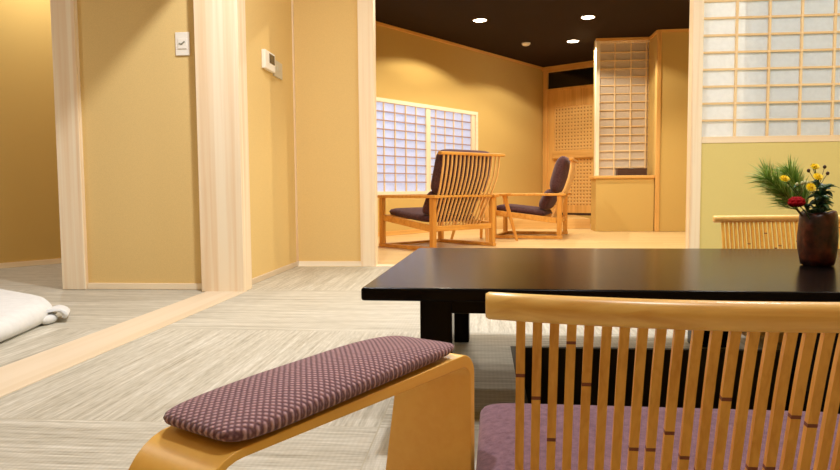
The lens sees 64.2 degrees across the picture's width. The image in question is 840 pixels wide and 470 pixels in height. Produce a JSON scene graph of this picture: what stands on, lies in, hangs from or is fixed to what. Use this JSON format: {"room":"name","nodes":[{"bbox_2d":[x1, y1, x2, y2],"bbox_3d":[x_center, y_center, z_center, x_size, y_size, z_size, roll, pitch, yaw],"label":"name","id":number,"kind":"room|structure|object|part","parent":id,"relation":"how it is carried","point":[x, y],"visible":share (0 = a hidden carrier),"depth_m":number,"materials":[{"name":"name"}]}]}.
{"room":"japanese tatami room","nodes":[
{"label":"japanese tatami room","id":0,"kind":"room"},
{"bbox_2d":[77,0,201,282],"bbox_3d":[-1.378,-0.943,3.421,0.770,2.450,0.050,0,4,5],"label":"wall","id":1,"kind":"structure","parent":0,"point":[138,97],"depth_m":3.43,"materials":[{"name":"paint"}]},
{"bbox_2d":[50,0,87,289],"bbox_3d":[-1.804,-0.943,3.475,0.126,2.450,0.140,0,4,5],"label":"post","id":2,"kind":"object","parent":1,"relation":"attached to","point":[64,16],"visible":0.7,"depth_m":3.44,"materials":[{"name":"beige wood"}]},
{"bbox_2d":[87,283,201,289],"bbox_3d":[-1.427,0.265,3.474,0.617,0.033,0.014,0,4,5],"label":"baseboard","id":3,"kind":"structure","parent":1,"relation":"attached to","point":[154,286],"depth_m":3.46,"materials":[{"name":"beige wood"}]},
{"bbox_2d":[175,32,189,55],"bbox_3d":[-1.195,-0.962,3.370,0.075,0.116,0.015,0,4,5],"label":"light switch","id":4,"kind":"object","parent":1,"relation":"attached to","point":[182,39],"visible":1,"depth_m":3.37,"materials":[{"name":"white plastic"}]},
{"bbox_2d":[193,0,251,291],"bbox_3d":[-0.993,-0.941,3.340,0.220,2.450,0.120,0,4,5],"label":"post","id":5,"kind":"object","parent":1,"relation":"attached to","point":[219,25],"visible":1,"depth_m":3.32,"materials":[{"name":"beige wood"}]},
{"bbox_2d":[245,0,296,277],"bbox_3d":[-0.913,-0.982,3.950,0.058,2.450,1.108,0,4,5],"label":"wall","id":6,"kind":"structure","parent":0,"point":[268,22],"depth_m":3.97,"materials":[{"name":"paint"}]},
{"bbox_2d":[261,49,274,72],"bbox_3d":[-0.877,-1.007,3.884,0.026,0.106,0.184,0,4,5],"label":"thermostat","id":7,"kind":"object","parent":6,"relation":"attached to","point":[268,59],"visible":1,"depth_m":3.85,"materials":[{"name":"white plastic"}]},
{"bbox_2d":[252,261,298,284],"bbox_3d":[-0.871,0.226,4.001,0.012,0.032,1.060,0,4,5],"label":"baseboard","id":8,"kind":"structure","parent":6,"relation":"attached to","point":[262,277],"depth_m":3.99,"materials":[{"name":"beige wood"}]},
{"bbox_2d":[273,60,281,79],"bbox_3d":[-0.865,-1.007,4.080,0.014,0.098,0.166,0,4,5],"label":"thermostat","id":9,"kind":"object","parent":6,"relation":"attached to","point":[278,66],"visible":0.88,"depth_m":4.07,"materials":[{"name":"beige plastic"}]},
{"bbox_2d":[291,0,298,260],"bbox_3d":[-0.835,-1.030,4.436,0.010,2.418,0.020,0,4,5],"label":"trim","id":10,"kind":"structure","parent":6,"relation":"attached to","point":[292,3],"depth_m":4.45,"materials":[{"name":"beige wood"}]},
{"bbox_2d":[0,0,542,262],"bbox_3d":[-1.668,-1.104,5.884,0.065,2.450,11.110,3,5,39],"label":"wall","id":11,"kind":"structure","parent":0,"point":[506,95],"depth_m":7.31,"materials":[{"name":"paint"}]},
{"bbox_2d":[0,258,60,268],"bbox_3d":[-3.347,0.254,3.856,0.013,0.035,5.700,3,5,39],"label":"baseboard","id":12,"kind":"structure","parent":11,"relation":"attached to","point":[48,261],"depth_m":4.63,"materials":[{"name":"beige wood"}]},
{"bbox_2d":[378,229,427,236],"bbox_3d":[0.193,-0.066,8.152,0.017,0.050,5.250,3,5,39],"label":"baseboard","id":13,"kind":"structure","parent":11,"relation":"attached to","point":[410,231],"depth_m":7.68,"materials":[{"name":"brown wood"}]},
{"bbox_2d":[376,97,477,194],"bbox_3d":[-0.482,-0.968,7.320,0.063,1.060,3.846,3,5,39],"label":"window","id":14,"kind":"structure","parent":11,"relation":"in","point":[410,135],"depth_m":7.82,"materials":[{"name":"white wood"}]},
{"bbox_2d":[375,21,542,68],"bbox_3d":[0.177,-2.341,7.999,0.019,0.030,5.250,3,5,39],"label":"trim","id":15,"kind":"structure","parent":11,"relation":"attached to","point":[376,22],"depth_m":8.25,"materials":[{"name":"brown wood"}]},
{"bbox_2d":[542,65,593,223],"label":"door","id":16,"kind":"structure","parent":11,"relation":"in","point":[568,93],"depth_m":9.80,"materials":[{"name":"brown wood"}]},
{"bbox_3d":[2.274,-2.279,9.715,0.910,0.245,0.010,3,5,39],"label":"transom glass","id":17,"kind":"part","parent":16,"relation":"part of","materials":[{"name":"black glass"}]},
{"bbox_3d":[2.280,-1.163,9.786,0.690,1.450,0.013,3,5,39],"label":"cane panel","id":18,"kind":"part","parent":16,"relation":"part of","materials":[{"name":"beige wicker"}]},
{"bbox_2d":[542,60,593,71],"bbox_3d":[2.347,-2.449,9.597,1.460,0.060,0.020,3,5,39],"label":"door frame","id":19,"kind":"structure","parent":11,"relation":"attached to","point":[586,63],"depth_m":9.73,"materials":[{"name":"brown wood"}]},
{"bbox_2d":[293,0,360,260],"bbox_3d":[-0.611,-1.017,4.452,0.452,2.450,0.050,0,4,5],"label":"wall","id":20,"kind":"structure","parent":0,"point":[325,31],"depth_m":4.45,"materials":[{"name":"paint"}]},
{"bbox_2d":[299,261,360,265],"bbox_3d":[-0.606,0.191,4.500,0.425,0.032,0.014,0,4,5],"label":"baseboard","id":21,"kind":"structure","parent":20,"relation":"attached to","point":[301,263],"depth_m":4.49,"materials":[{"name":"beige wood"}]},
{"bbox_2d":[0,224,685,366],"bbox_3d":[-0.058,0.209,4.800,9.400,0.049,12.900,0,4,5],"label":"floor","id":22,"kind":"structure","parent":0,"point":[91,310],"depth_m":3.48,"materials":[{"name":"beige wood"}]},
{"bbox_2d":[0,289,69,341],"bbox_3d":[-2.265,0.319,2.292,1.780,0.095,2.020,0,4,5],"label":"futon cover","id":23,"kind":"object","parent":22,"relation":"on","point":[20,312],"visible":1,"depth_m":2.50,"materials":[{"name":"white fabric"}]},
{"bbox_2d":[377,149,504,249],"bbox_3d":[0.182,-0.319,5.970,0.784,0.844,0.850,-4,5,-41],"label":"lounge chair","id":24,"kind":"object","parent":22,"relation":"on","point":[459,180],"visible":1,"depth_m":5.75,"materials":[{"name":"brown wood"}]},
{"bbox_3d":[-0.338,-0.130,6.028,0.040,0.407,0.048,-4,5,-41],"label":"leg","id":25,"kind":"part","parent":24,"relation":"part of","materials":[{"name":"brown wood"}]},
{"bbox_3d":[-0.115,-0.105,5.779,0.030,0.131,0.627,-4,5,-41],"label":"rail","id":26,"kind":"part","parent":24,"relation":"part of","materials":[{"name":"brown wood"}]},
{"bbox_3d":[-0.112,-0.331,5.758,0.064,0.025,0.775,-4,5,-41],"label":"arm","id":27,"kind":"part","parent":24,"relation":"part of","materials":[{"name":"brown wood"}]},
{"bbox_2d":[389,207,473,221],"bbox_3d":[0.107,-0.188,6.065,0.636,0.090,0.550,-4,12,-41],"label":"seat cushion","id":28,"kind":"object","parent":24,"relation":"on","point":[414,213],"depth_m":5.87,"materials":[{"name":"fabric"}]},
{"bbox_3d":[0.107,-0.101,5.527,0.040,0.407,0.048,-4,5,-41],"label":"leg","id":29,"kind":"part","parent":24,"relation":"part of","materials":[{"name":"brown wood"}]},
{"bbox_3d":[0.201,-0.166,6.504,0.040,0.407,0.048,-4,5,-41],"label":"leg","id":30,"kind":"part","parent":24,"relation":"part of","materials":[{"name":"brown wood"}]},
{"bbox_2d":[422,191,479,214],"bbox_3d":[0.282,-0.286,5.859,0.636,0.230,0.150,-4,33,-41],"label":"cushion","id":31,"kind":"object","parent":24,"relation":"on","point":[425,210],"depth_m":5.74,"materials":[{"name":"fabric"}]},
{"bbox_2d":[431,149,490,193],"bbox_3d":[0.362,-0.540,5.750,0.650,0.390,0.170,-4,21,-41],"label":"cushion","id":32,"kind":"object","parent":24,"relation":"on","point":[476,164],"depth_m":5.62,"materials":[{"name":"fabric"}]},
{"bbox_3d":[0.375,-0.068,5.771,0.679,0.045,0.030,-4,5,-41],"label":"seat rail","id":33,"kind":"part","parent":24,"relation":"part of","materials":[{"name":"brown wood"}]},
{"bbox_3d":[0.446,-0.681,5.644,0.770,0.025,0.046,-4,5,-41],"label":"rail","id":34,"kind":"part","parent":24,"relation":"part of","materials":[{"name":"brown wood"}]},
{"bbox_3d":[0.423,-0.141,6.254,0.030,0.131,0.627,-4,5,-41],"label":"rail","id":35,"kind":"part","parent":24,"relation":"part of","materials":[{"name":"brown wood"}]},
{"bbox_3d":[0.646,-0.136,6.003,0.040,0.407,0.048,-4,5,-41],"label":"leg","id":36,"kind":"part","parent":24,"relation":"part of","materials":[{"name":"brown wood"}]},
{"bbox_2d":[450,193,517,241],"bbox_3d":[0.630,-0.176,6.603,0.539,0.468,0.539,-4,5,-41],"label":"side table","id":37,"kind":"object","parent":22,"relation":"on","point":[503,195],"visible":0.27,"depth_m":6.58,"materials":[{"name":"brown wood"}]},
{"bbox_3d":[0.372,-0.163,6.605,0.156,0.446,0.044,0,4,0],"label":"leg","id":38,"kind":"part","parent":37,"relation":"part of","materials":[{"name":"brown wood"}]},
{"bbox_3d":[0.631,-0.182,6.861,0.044,0.446,0.156,0,4,0],"label":"leg","id":39,"kind":"part","parent":37,"relation":"part of","materials":[{"name":"brown wood"}]},
{"bbox_3d":[0.629,-0.148,6.346,0.044,0.446,0.156,0,4,0],"label":"leg","id":40,"kind":"part","parent":37,"relation":"part of","materials":[{"name":"brown wood"}]},
{"bbox_3d":[0.888,-0.167,6.603,0.156,0.446,0.044,0,4,0],"label":"leg","id":41,"kind":"part","parent":37,"relation":"part of","materials":[{"name":"brown wood"}]},
{"bbox_2d":[495,156,577,238],"bbox_3d":[1.236,-0.409,7.197,0.850,0.844,0.784,1,4,17],"label":"lounge chair","id":42,"kind":"object","parent":22,"relation":"on","point":[562,177],"visible":0.94,"depth_m":6.89,"materials":[{"name":"brown wood"}]},
{"bbox_3d":[0.770,-0.202,6.975,0.048,0.407,0.040,1,4,17],"label":"leg","id":43,"kind":"part","parent":42,"relation":"part of","materials":[{"name":"brown wood"}]},
{"bbox_3d":[0.977,-0.249,7.663,0.048,0.407,0.040,1,4,17],"label":"leg","id":44,"kind":"part","parent":42,"relation":"part of","materials":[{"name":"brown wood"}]},
{"bbox_2d":[496,204,551,215],"bbox_3d":[1.127,-0.274,7.239,0.550,0.090,0.636,7,6,16],"label":"seat cushion","id":45,"kind":"object","parent":42,"relation":"on","point":[542,210],"depth_m":6.95,"materials":[{"name":"fabric"}]},
{"bbox_3d":[1.091,-0.188,6.880,0.627,0.131,0.030,1,4,17],"label":"rail","id":46,"kind":"part","parent":42,"relation":"part of","materials":[{"name":"brown wood"}]},
{"bbox_3d":[1.096,-0.413,6.862,0.775,0.025,0.064,1,4,17],"label":"arm","id":47,"kind":"part","parent":42,"relation":"part of","materials":[{"name":"brown wood"}]},
{"bbox_2d":[539,189,556,209],"bbox_3d":[1.380,-0.380,7.155,0.150,0.230,0.636,29,11,13],"label":"cushion","id":48,"kind":"object","parent":42,"relation":"on","point":[546,202],"depth_m":6.89,"materials":[{"name":"fabric"}]},
{"bbox_3d":[1.411,-0.194,6.782,0.048,0.407,0.040,1,4,17],"label":"leg","id":49,"kind":"part","parent":42,"relation":"part of","materials":[{"name":"brown wood"}]},
{"bbox_2d":[550,156,569,192],"bbox_3d":[1.496,-0.638,7.103,0.170,0.390,0.650,17,9,15],"label":"cushion","id":50,"kind":"object","parent":42,"relation":"on","point":[560,178],"depth_m":6.82,"materials":[{"name":"fabric"}]},
{"bbox_3d":[1.619,-0.241,7.470,0.048,0.407,0.040,1,4,17],"label":"leg","id":51,"kind":"part","parent":42,"relation":"part of","materials":[{"name":"brown wood"}]},
{"bbox_2d":[589,175,654,230],"bbox_3d":[2.415,-0.383,8.065,0.697,0.658,0.380,0,4,5],"label":"cabinet","id":52,"kind":"object","parent":22,"relation":"on","point":[620,202],"depth_m":7.91,"materials":[{"name":"paint"}]},
{"bbox_2d":[616,168,646,175],"bbox_3d":[2.527,-0.753,8.020,0.340,0.085,0.120,0,4,5],"label":"box","id":53,"kind":"object","parent":52,"relation":"on","point":[622,171],"visible":0.89,"depth_m":7.96,"materials":[{"name":"brown wood"}]},
{"bbox_2d":[376,264,395,266],"bbox_3d":[0.712,0.227,4.398,2.012,0.054,0.100,0,4,5],"label":"sill","id":54,"kind":"structure","parent":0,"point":[378,265],"depth_m":4.46,"materials":[{"name":"beige wood"}]},
{"bbox_2d":[0,266,781,469],"bbox_3d":[1.153,0.628,1.279,4.542,0.440,6.070,0,4,5],"label":"floor","id":55,"kind":"structure","parent":0,"point":[98,412],"depth_m":1.99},
{"bbox_2d":[0,291,245,397],"bbox_3d":[-1.199,0.472,0.927,0.200,0.053,4.960,0,4,5],"label":"sill","id":56,"kind":"structure","parent":55,"relation":"on","point":[17,375],"depth_m":2.22,"materials":[{"name":"beige wood"}]},
{"bbox_2d":[128,336,474,469],"bbox_3d":[-0.129,0.301,0.874,0.171,0.286,0.503,2,5,35],"label":"armrest","id":57,"kind":"object","parent":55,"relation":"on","point":[431,386],"visible":1,"depth_m":0.82,"materials":[{"name":"brown wood"}]},
{"bbox_2d":[361,248,839,413],"bbox_3d":[0.879,0.227,1.765,1.900,0.300,0.970,0,4,7],"label":"table","id":58,"kind":"object","parent":55,"relation":"on","point":[449,284],"visible":0.75,"depth_m":1.53,"materials":[{"name":"black paint"}]},
{"bbox_3d":[0.040,0.265,1.495,0.070,0.272,0.070,0,4,7],"label":"leg","id":59,"kind":"part","parent":58,"relation":"part of","materials":[{"name":"black paint"}]},
{"bbox_3d":[0.130,0.216,2.232,0.070,0.272,0.070,0,4,7],"label":"leg","id":60,"kind":"part","parent":58,"relation":"part of","materials":[{"name":"black paint"}]},
{"bbox_3d":[0.925,0.235,2.135,0.120,0.234,0.066,0,4,7],"label":"leg","id":61,"kind":"part","parent":58,"relation":"part of","materials":[{"name":"black paint"}]},
{"bbox_3d":[0.835,0.285,1.399,0.120,0.234,0.066,0,4,7],"label":"leg","id":62,"kind":"part","parent":58,"relation":"part of","materials":[{"name":"black paint"}]},
{"bbox_2d":[797,210,838,266],"bbox_3d":[1.020,0.007,1.718,0.093,0.142,0.092,0,4,5],"label":"vase","id":63,"kind":"object","parent":58,"relation":"on","point":[817,236],"visible":0.95,"depth_m":1.68,"materials":[{"name":"brown glazed ceramic"}]},
{"bbox_2d":[745,158,803,216],"bbox_3d":[0.920,-0.100,1.718,0.197,0.212,0.104,-1,4,-11],"label":"pine sprig","id":64,"kind":"object","parent":63,"relation":"in","point":[775,187],"visible":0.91,"depth_m":1.71,"materials":[{"name":"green plant"}]},
{"bbox_2d":[775,154,811,210],"bbox_3d":[0.964,-0.105,1.745,0.123,0.216,0.098,0,4,5],"label":"pine sprig","id":65,"kind":"object","parent":63,"relation":"in","point":[793,174],"visible":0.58,"depth_m":1.73,"materials":[{"name":"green plant"}]},
{"bbox_2d":[779,175,810,212],"bbox_3d":[0.967,-0.083,1.696,0.131,0.138,0.021,-1,4,-11],"label":"chrysanthemum","id":66,"kind":"object","parent":63,"relation":"in","point":[783,178],"visible":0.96,"depth_m":1.68,"materials":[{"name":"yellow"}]},
{"bbox_2d":[787,196,809,218],"bbox_3d":[0.963,-0.054,1.669,0.110,0.084,0.037,-2,4,-21],"label":"flower","id":67,"kind":"object","parent":63,"relation":"in","point":[798,201],"visible":1,"depth_m":1.64,"materials":[{"name":"red plant"}]},
{"bbox_2d":[787,180,813,211],"bbox_3d":[0.980,-0.077,1.701,0.102,0.124,0.042,-2,4,-22],"label":"leafy sprig","id":68,"kind":"object","parent":63,"relation":"in","point":[796,185],"visible":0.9,"depth_m":1.69,"materials":[{"name":"green"}]},
{"bbox_2d":[805,183,820,212],"bbox_3d":[0.996,-0.072,1.675,0.086,0.118,0.019,-2,4,-27],"label":"chrysanthemum","id":69,"kind":"object","parent":63,"relation":"in","point":[810,186],"visible":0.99,"depth_m":1.66,"materials":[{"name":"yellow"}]},
{"bbox_2d":[810,163,819,212],"bbox_3d":[1.004,-0.099,1.698,0.037,0.167,0.018,-1,4,-7],"label":"chrysanthemum","id":70,"kind":"object","parent":63,"relation":"in","point":[816,165],"visible":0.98,"depth_m":1.69,"materials":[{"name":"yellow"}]},
{"bbox_2d":[812,173,823,212],"bbox_3d":[1.004,-0.086,1.688,0.025,0.142,0.043,3,5,44],"label":"chrysanthemum","id":71,"kind":"object","parent":63,"relation":"in","point":[817,176],"visible":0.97,"depth_m":1.68,"materials":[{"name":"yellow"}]},
{"bbox_2d":[807,164,829,190],"bbox_3d":[1.007,-0.099,1.708,0.055,0.165,0.034,0,4,5],"label":"leafy sprig","id":72,"kind":"object","parent":63,"relation":"in","point":[824,166],"visible":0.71,"depth_m":1.70,"materials":[{"name":"green plant"}]},
{"bbox_2d":[806,189,832,212],"bbox_3d":[1.004,-0.065,1.685,0.066,0.102,0.053,-4,5,-44],"label":"leafy sprig","id":73,"kind":"object","parent":63,"relation":"in","point":[821,192],"visible":0.98,"depth_m":1.67,"materials":[{"name":"green plant"}]},
{"bbox_2d":[807,183,838,212],"bbox_3d":[1.024,-0.074,1.702,0.062,0.117,0.056,-1,4,-12],"label":"leafy sprig","id":74,"kind":"object","parent":63,"relation":"in","point":[824,187],"visible":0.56,"depth_m":1.69,"materials":[{"name":"green plant"}]},
{"bbox_2d":[485,292,839,469],"bbox_3d":[0.369,0.242,0.886,0.554,0.394,0.534,0,4,6],"label":"chair","id":75,"kind":"object","parent":55,"relation":"on","point":[809,319],"visible":0.98,"depth_m":0.66,"materials":[{"name":"brown wood"}]},
{"bbox_2d":[476,403,839,469],"bbox_3d":[0.402,0.350,0.987,0.636,0.083,0.432,0,4,6],"label":"seat cushion","id":76,"kind":"object","parent":75,"relation":"on","point":[496,438],"visible":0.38,"depth_m":1.02,"materials":[{"name":"fabric"}]},
{"bbox_3d":[0.341,0.075,0.645,0.554,0.029,0.071,0,4,6],"label":"rail","id":77,"kind":"part","parent":75,"relation":"part of","materials":[{"name":"brown wood"}]},
{"bbox_2d":[713,215,839,342],"bbox_3d":[1.391,0.135,2.373,0.554,0.394,0.534,0,4,7],"label":"chair","id":78,"kind":"object","parent":55,"relation":"on","point":[722,219],"visible":0.28,"depth_m":2.60,"materials":[{"name":"brown wood"}]},
{"bbox_3d":[1.418,-0.063,2.591,0.554,0.029,0.071,0,4,7],"label":"rail","id":79,"kind":"part","parent":78,"relation":"part of","materials":[{"name":"brown wood"}]},
{"bbox_2d":[375,0,689,66],"bbox_3d":[1.789,-2.365,7.557,6.220,0.050,6.740,0,4,5],"label":"ceiling","id":80,"kind":"structure","parent":0,"point":[547,25],"depth_m":7.28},
{"bbox_2d":[473,18,486,21],"bbox_3d":[0.643,-2.303,7.186,0.160,0.006,0.160,0,4,5],"label":"recessed light","id":81,"kind":"object","parent":80,"relation":"in","point":[476,19],"visible":1,"depth_m":7.19,"materials":[{"name":"beige"}]},
{"bbox_2d":[566,40,579,42],"bbox_3d":[1.881,-2.382,8.239,0.160,0.006,0.160,0,4,5],"label":"recessed light","id":82,"kind":"object","parent":80,"relation":"in","point":[568,41],"visible":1,"depth_m":8.25,"materials":[{"name":"beige"}]},
{"bbox_2d":[580,15,595,18],"bbox_3d":[1.780,-2.306,7.096,0.160,0.006,0.160,0,4,5],"label":"recessed light","id":83,"kind":"object","parent":80,"relation":"in","point":[585,16],"visible":1,"depth_m":7.09,"materials":[{"name":"beige"}]},
{"bbox_2d":[479,215,589,228],"bbox_3d":[1.455,-0.196,9.391,1.570,0.125,1.634,0,4,5],"label":"step","id":84,"kind":"structure","parent":0,"point":[573,221],"depth_m":8.57,"materials":[{"name":"brown wood"}]},
{"bbox_2d":[593,41,594,175],"bbox_3d":[2.476,-1.232,8.309,0.635,2.320,0.030,0,4,5],"label":"wall","id":85,"kind":"structure","parent":0,"point":[594,41],"depth_m":8.30,"materials":[{"name":"paint"}]},
{"bbox_2d":[647,32,662,230],"bbox_3d":[2.794,-1.216,8.030,0.050,2.320,0.530,0,4,5],"label":"wall","id":86,"kind":"structure","parent":0,"point":[652,79],"depth_m":7.95,"materials":[{"name":"paint"}]},
{"bbox_2d":[594,40,649,175],"bbox_3d":[2.463,-1.552,8.183,0.635,1.665,0.100,0,4,5],"label":"window","id":87,"kind":"structure","parent":86,"relation":"in","point":[621,67],"depth_m":8.19,"materials":[{"name":"beige paper"}]},
{"bbox_2d":[596,37,649,40],"bbox_3d":[2.447,-2.365,8.088,0.632,0.030,0.025,0,4,5],"label":"trim","id":88,"kind":"structure","parent":86,"relation":"attached to","point":[626,38],"depth_m":8.08,"materials":[{"name":"brown wood"}]},
{"bbox_2d":[660,32,688,230],"bbox_3d":[3.857,-1.202,7.691,2.130,2.320,0.050,0,4,5],"label":"wall","id":89,"kind":"structure","parent":0,"point":[675,48],"depth_m":7.75,"materials":[{"name":"paint"}]},
{"bbox_2d":[654,29,661,231],"bbox_3d":[2.759,-1.198,7.765,0.046,2.320,0.025,0,4,5],"label":"post","id":90,"kind":"object","parent":89,"relation":"attached to","point":[659,32],"visible":1,"depth_m":7.75,"materials":[{"name":"brown wood"}]},
{"bbox_2d":[662,29,688,31],"bbox_3d":[3.839,-2.342,7.583,2.142,0.030,0.015,0,4,5],"label":"trim","id":91,"kind":"structure","parent":89,"relation":"attached to","point":[663,30],"depth_m":7.66,"materials":[{"name":"brown wood"}]},
{"bbox_2d":[699,141,839,248],"bbox_3d":[2.732,-0.192,4.194,1.930,0.786,0.050,0,4,5],"label":"wall partition","id":92,"kind":"structure","parent":0,"point":[724,166],"depth_m":4.22,"materials":[{"name":"paint"}]},
{"bbox_2d":[702,0,839,142],"bbox_3d":[2.726,-1.109,4.135,1.928,1.056,0.064,0,4,5],"label":"window","id":93,"kind":"structure","parent":92,"relation":"in","point":[771,68],"depth_m":4.18,"materials":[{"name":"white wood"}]},
{"bbox_3d":[2.728,-1.109,4.123,1.922,1.056,0.042,0,4,5],"label":"frame","id":94,"kind":"part","parent":93,"relation":"part of","materials":[{"name":"beige wood"}]},
{"bbox_3d":[-0.998,-0.955,4.537,1.220,2.320,0.040,0,4,5],"label":"wall","id":95,"kind":"structure","parent":0,"visible":0},
{"bbox_2d":[357,0,377,265],"bbox_3d":[-0.349,-1.018,4.433,0.103,2.450,0.100,0,4,5],"label":"post","id":96,"kind":"object","parent":95,"relation":"attached to","point":[366,32],"visible":0.97,"depth_m":4.41,"materials":[{"name":"beige wood"}]},
{"bbox_3d":[1.643,-1.939,4.177,4.090,0.610,0.060,0,4,5],"label":"wall","id":97,"kind":"structure","parent":0,"visible":0},
{"bbox_2d":[685,0,703,248],"bbox_3d":[1.740,-1.021,4.230,0.066,2.450,0.080,0,4,5],"label":"post","id":98,"kind":"object","parent":97,"relation":"attached to","point":[696,18],"visible":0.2,"depth_m":4.22,"materials":[{"name":"beige wood"}]}
]}

